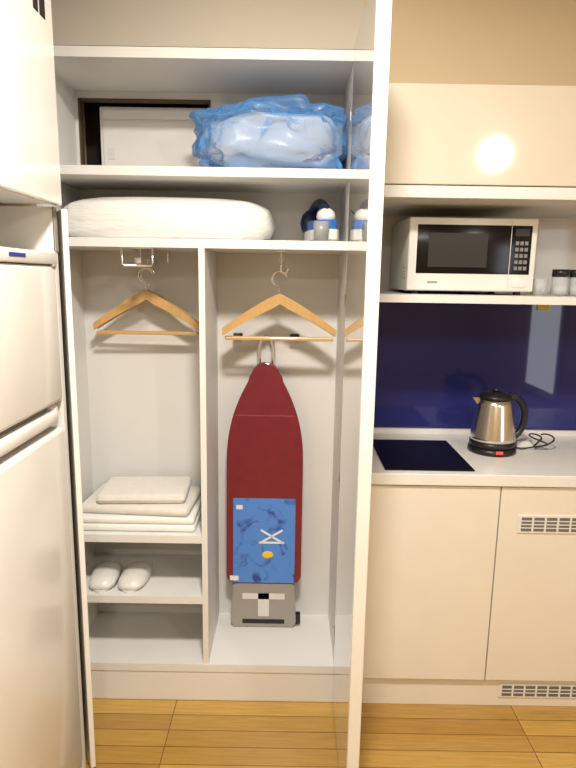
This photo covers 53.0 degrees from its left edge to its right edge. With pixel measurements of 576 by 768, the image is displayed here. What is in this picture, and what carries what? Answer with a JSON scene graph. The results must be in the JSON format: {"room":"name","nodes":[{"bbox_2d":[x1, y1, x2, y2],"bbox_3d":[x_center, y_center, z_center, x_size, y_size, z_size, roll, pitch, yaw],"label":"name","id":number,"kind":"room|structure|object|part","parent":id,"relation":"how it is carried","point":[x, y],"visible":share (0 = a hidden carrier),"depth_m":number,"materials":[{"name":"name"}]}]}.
{"room":"kitchenette","nodes":[
{"label":"kitchenette","id":0,"kind":"room"},
{"bbox_2d":[0,0,575,429],"bbox_3d":[0.507,-0.158,2.234,4.020,2.620,0.646,1,10,0],"label":"wall","id":1,"kind":"structure","parent":0,"point":[488,42],"depth_m":1.75,"materials":[{"name":"beige paint"}]},
{"bbox_2d":[99,107,208,166],"bbox_3d":[-0.470,-0.895,2.211,0.458,0.277,0.127,1,10,0],"label":"electrical panel","id":2,"kind":"object","parent":1,"relation":"attached to","point":[130,136],"visible":0.57,"depth_m":2.15,"materials":[{"name":"white plastic"}]},
{"bbox_2d":[374,302,575,429],"bbox_3d":[1.024,-0.076,2.429,1.585,0.544,0.008,1,10,0],"label":"backsplash","id":3,"kind":"structure","parent":1,"relation":"attached to","point":[433,359],"depth_m":2.42,"materials":[{"name":"blue glass"}]},
{"bbox_2d":[537,305,549,309],"bbox_3d":[1.052,-0.323,2.377,0.052,0.038,0.004,1,10,0],"label":"sticky note","id":4,"kind":"object","parent":3,"relation":"attached to","point":[539,307],"visible":0.64,"depth_m":2.38,"materials":[{"name":"yellow paper"}]},
{"bbox_2d":[379,83,575,304],"bbox_3d":[1.017,-0.323,2.120,1.606,1.270,0.532,1,10,0],"label":"wall cabinet","id":5,"kind":"object","parent":1,"relation":"attached to","point":[453,150],"visible":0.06,"depth_m":1.79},
{"bbox_2d":[390,217,538,294],"bbox_3d":[0.631,-0.467,2.148,0.439,0.258,0.343,1,10,0],"label":"microwave oven","id":6,"kind":"object","parent":5,"relation":"on","point":[490,255],"visible":0.98,"depth_m":1.98,"materials":[{"name":"white plastic"}]},
{"bbox_2d":[379,291,575,304],"bbox_3d":[1.027,-0.315,2.140,1.586,0.026,0.470,1,10,0],"label":"niche shelf","id":7,"kind":"object","parent":5,"relation":"attached to","point":[471,297],"depth_m":1.91,"materials":[{"name":"white plastic"}]},
{"bbox_3d":[1.030,-0.519,2.349,1.586,0.301,0.010,1,10,0],"label":"niche panel","id":8,"kind":"part","parent":5,"relation":"part of","materials":[{"name":"beige paint"}]},
{"bbox_3d":[1.035,-0.816,2.212,1.586,0.333,0.172,1,10,0],"label":"cabinet panel","id":9,"kind":"part","parent":5,"relation":"part of","materials":[{"name":"white plastic"}]},
{"bbox_3d":[1.031,-0.592,1.811,1.586,0.037,0.018,1,10,0],"label":"handle rail","id":10,"kind":"part","parent":5,"relation":"part of","materials":[{"name":"white plastic"}]},
{"bbox_2d":[551,269,570,294],"bbox_3d":[0.973,-0.362,2.066,0.062,0.092,0.062,1,10,0],"label":"glass jar","id":11,"kind":"object","parent":5,"relation":"on","point":[559,290],"visible":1,"depth_m":2.04,"materials":[{"name":"white"}]},
{"bbox_2d":[568,270,575,294],"bbox_3d":[1.043,-0.367,2.095,0.062,0.092,0.062,1,10,0],"label":"glass jar","id":12,"kind":"object","parent":5,"relation":"on","point":[571,290],"visible":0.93,"depth_m":2.08,"materials":[{"name":"white"}]},
{"bbox_2d":[85,698,575,767],"bbox_3d":[0.481,1.548,0.359,4.020,0.060,4.950,1,10,0],"label":"floor","id":13,"kind":"structure","parent":0,"point":[128,733],"depth_m":1.99,"materials":[{"name":"brown wood"}]},
{"bbox_2d":[0,246,82,767],"bbox_3d":[-0.925,0.491,1.379,0.606,1.607,0.604,1,10,0],"label":"refrigerator","id":14,"kind":"object","parent":13,"relation":"on","point":[40,723],"visible":1,"depth_m":1.42,"materials":[{"name":"metal"}]},
{"bbox_2d":[0,0,85,767],"bbox_3d":[-0.908,-0.005,1.290,0.624,2.617,0.644,1,10,0],"label":"tall cabinet","id":15,"kind":"object","parent":13,"relation":"on","point":[29,144],"visible":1,"depth_m":1.37,"materials":[{"name":"white wood"}]},
{"bbox_3d":[-0.593,-0.848,1.124,0.022,0.891,0.624,1,10,0],"label":"door panel","id":16,"kind":"part","parent":15,"relation":"part of","materials":[{"name":"beige paint"}]},
{"bbox_2d":[36,0,391,767],"bbox_3d":[-0.295,0.089,1.881,1.022,2.236,0.857,1,10,0],"label":"wardrobe","id":17,"kind":"object","parent":13,"relation":"on","point":[137,405],"visible":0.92,"depth_m":2.14,"materials":[{"name":"white wood"}]},
{"bbox_3d":[-0.796,0.041,2.119,0.020,2.230,0.350,1,10,0],"label":"panel","id":18,"kind":"part","parent":17,"relation":"part of","materials":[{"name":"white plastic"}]},
{"bbox_3d":[-0.700,0.349,1.832,0.203,1.710,0.313,1,10,0],"label":"door","id":19,"kind":"part","parent":17,"relation":"part of","materials":[{"name":"white paint"}]},
{"bbox_2d":[89,555,121,592],"bbox_3d":[-0.688,0.708,2.221,0.108,0.050,0.274,1,10,0],"label":"slipper","id":20,"kind":"object","parent":17,"relation":"on","point":[106,574],"visible":1,"depth_m":2.14,"materials":[{"name":"fabric"}]},
{"bbox_2d":[118,556,152,593],"bbox_3d":[-0.576,0.710,2.221,0.106,0.050,0.275,1,10,0],"label":"slipper","id":21,"kind":"object","parent":17,"relation":"on","point":[135,575],"visible":1,"depth_m":2.14,"materials":[{"name":"fabric"}]},
{"bbox_2d":[82,476,200,531],"bbox_3d":[-0.552,0.443,2.184,0.444,0.122,0.273,1,10,0],"label":"towel stack","id":22,"kind":"object","parent":17,"relation":"on","point":[166,504],"visible":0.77,"depth_m":2.08,"materials":[{"name":"fabric"}]},
{"bbox_2d":[84,515,201,543],"bbox_3d":[-0.548,0.517,2.199,0.490,0.028,0.324,1,10,0],"label":"shelf","id":23,"kind":"object","parent":17,"relation":"attached to","point":[195,537],"depth_m":2.04,"materials":[{"name":"white plastic"}]},
{"bbox_2d":[86,553,202,603],"bbox_3d":[-0.552,0.747,2.241,0.490,0.028,0.324,1,10,0],"label":"shelf","id":24,"kind":"object","parent":17,"relation":"attached to","point":[175,578],"depth_m":2.18,"materials":[{"name":"white plastic"}]},
{"bbox_3d":[-0.493,-0.438,2.015,0.110,0.062,0.280,1,10,0],"label":"hanging rail","id":25,"kind":"part","parent":17,"relation":"part of","materials":[{"name":"silver metal"}]},
{"bbox_2d":[93,267,198,334],"bbox_3d":[-0.518,-0.302,2.114,0.392,0.244,0.014,1,10,-1],"label":"clothes hanger","id":26,"kind":"object","parent":17,"relation":"hanging from","point":[138,298],"visible":0.98,"depth_m":2.11,"materials":[{"name":"brown wood"}]},
{"bbox_2d":[63,197,274,239],"bbox_3d":[-0.407,-0.568,2.008,0.724,0.141,0.300,1,10,0],"label":"pillow","id":27,"kind":"object","parent":17,"relation":"on","point":[104,217],"visible":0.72,"depth_m":1.87,"materials":[{"name":"white cotton fabric"}]},
{"bbox_3d":[-0.284,-1.031,1.911,0.970,0.030,0.330,1,10,0],"label":"panel","id":28,"kind":"part","parent":17,"relation":"part of","materials":[{"name":"white plastic"}]},
{"bbox_2d":[60,165,349,192],"bbox_3d":[-0.289,-0.696,1.974,0.970,0.028,0.327,1,10,0],"label":"shelf","id":29,"kind":"object","parent":17,"relation":"attached to","point":[74,178],"depth_m":1.88,"materials":[{"name":"white plastic"}]},
{"bbox_2d":[69,237,347,253],"bbox_3d":[-0.292,-0.480,2.014,0.970,0.028,0.327,1,10,0],"label":"shelf","id":30,"kind":"object","parent":17,"relation":"attached to","point":[77,245],"depth_m":1.85,"materials":[{"name":"white plastic"}]},
{"bbox_3d":[-0.300,0.018,2.287,0.970,2.230,0.034,1,10,0],"label":"panel","id":31,"kind":"part","parent":17,"relation":"part of","materials":[{"name":"white plastic"}]},
{"bbox_3d":[-0.316,1.014,2.287,0.970,0.030,0.330,1,10,0],"label":"panel","id":32,"kind":"part","parent":17,"relation":"part of","materials":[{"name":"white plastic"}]},
{"bbox_2d":[227,333,302,626],"bbox_3d":[-0.090,0.397,2.279,0.298,1.191,0.081,1,10,0],"label":"ironing board","id":33,"kind":"object","parent":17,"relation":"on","point":[265,447],"visible":0.91,"depth_m":2.26,"materials":[{"name":"red cotton fabric"},{"name":"grey plastic"},{"name":"chrome"}]},
{"bbox_2d":[189,94,347,168],"bbox_3d":[-0.070,-0.824,1.952,0.524,0.234,0.316,1,10,0],"label":"bag","id":34,"kind":"object","parent":17,"relation":"on","point":[286,134],"visible":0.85,"depth_m":1.86,"materials":[{"name":"plastic"}]},
{"bbox_2d":[222,271,336,340],"bbox_3d":[-0.029,-0.274,2.034,0.404,0.244,0.014,1,10,-1],"label":"clothes hanger","id":35,"kind":"object","parent":17,"relation":"hanging from","point":[271,303],"visible":0.99,"depth_m":2.03,"materials":[{"name":"brown wood"}]},
{"bbox_3d":[-0.020,-0.415,1.978,0.048,0.078,0.080,1,10,0],"label":"hanging rail","id":36,"kind":"part","parent":17,"relation":"part of","materials":[{"name":"silver metal"}]},
{"bbox_2d":[300,199,338,240],"bbox_3d":[0.108,-0.564,2.005,0.117,0.151,0.236,0,10,-5],"label":"iron","id":37,"kind":"object","parent":17,"relation":"on","point":[326,213],"visible":0.66,"depth_m":1.95,"materials":[{"name":"metal"}]},
{"bbox_2d":[313,221,329,240],"bbox_3d":[0.108,-0.495,1.876,0.054,0.062,0.054,1,10,0],"label":"measuring cup","id":38,"kind":"object","parent":17,"relation":"on","point":[321,228],"visible":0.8,"depth_m":1.86,"materials":[{"name":"white plastic"}]},
{"bbox_3d":[0.194,0.056,2.119,0.020,2.230,0.350,1,10,0],"label":"panel","id":39,"kind":"part","parent":17,"relation":"part of","materials":[{"name":"white plastic"}]},
{"bbox_3d":[0.197,0.126,1.690,0.036,2.224,0.471,1,10,0],"label":"door","id":40,"kind":"part","parent":17,"relation":"part of","materials":[{"name":"white paint"}]},
{"bbox_2d":[362,484,575,705],"bbox_3d":[1.011,0.731,2.304,1.586,0.862,0.527,1,10,0],"label":"base cabinet","id":41,"kind":"object","parent":13,"relation":"on","point":[471,594],"depth_m":2.05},
{"bbox_2d":[371,427,575,487],"bbox_3d":[1.018,0.274,2.217,1.586,0.064,0.532,1,10,0],"label":"countertop","id":42,"kind":"structure","parent":41,"relation":"on","point":[554,464],"depth_m":2.06,"materials":[{"name":"white laminate"}]},
{"bbox_2d":[373,439,474,470],"bbox_3d":[0.488,0.263,2.168,0.310,0.005,0.372,1,10,0],"label":"induction cooktop","id":43,"kind":"object","parent":42,"relation":"in","point":[412,455],"visible":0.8,"depth_m":2.14,"materials":[{"name":"black glass"}]},
{"bbox_2d":[467,388,527,456],"bbox_3d":[0.795,0.135,2.221,0.180,0.244,0.201,11,14,43],"label":"electric kettle","id":44,"kind":"object","parent":42,"relation":"on","point":[493,433],"visible":1,"depth_m":2.16,"materials":[{"name":"silver metal"}]},
{"bbox_2d":[515,433,554,448],"bbox_3d":[0.957,0.220,2.276,0.162,0.062,0.096,1,10,0],"label":"power cord","id":45,"kind":"object","parent":42,"relation":"on","point":[528,443],"visible":0.98,"depth_m":2.26,"materials":[{"name":"black plastic"}]}
]}

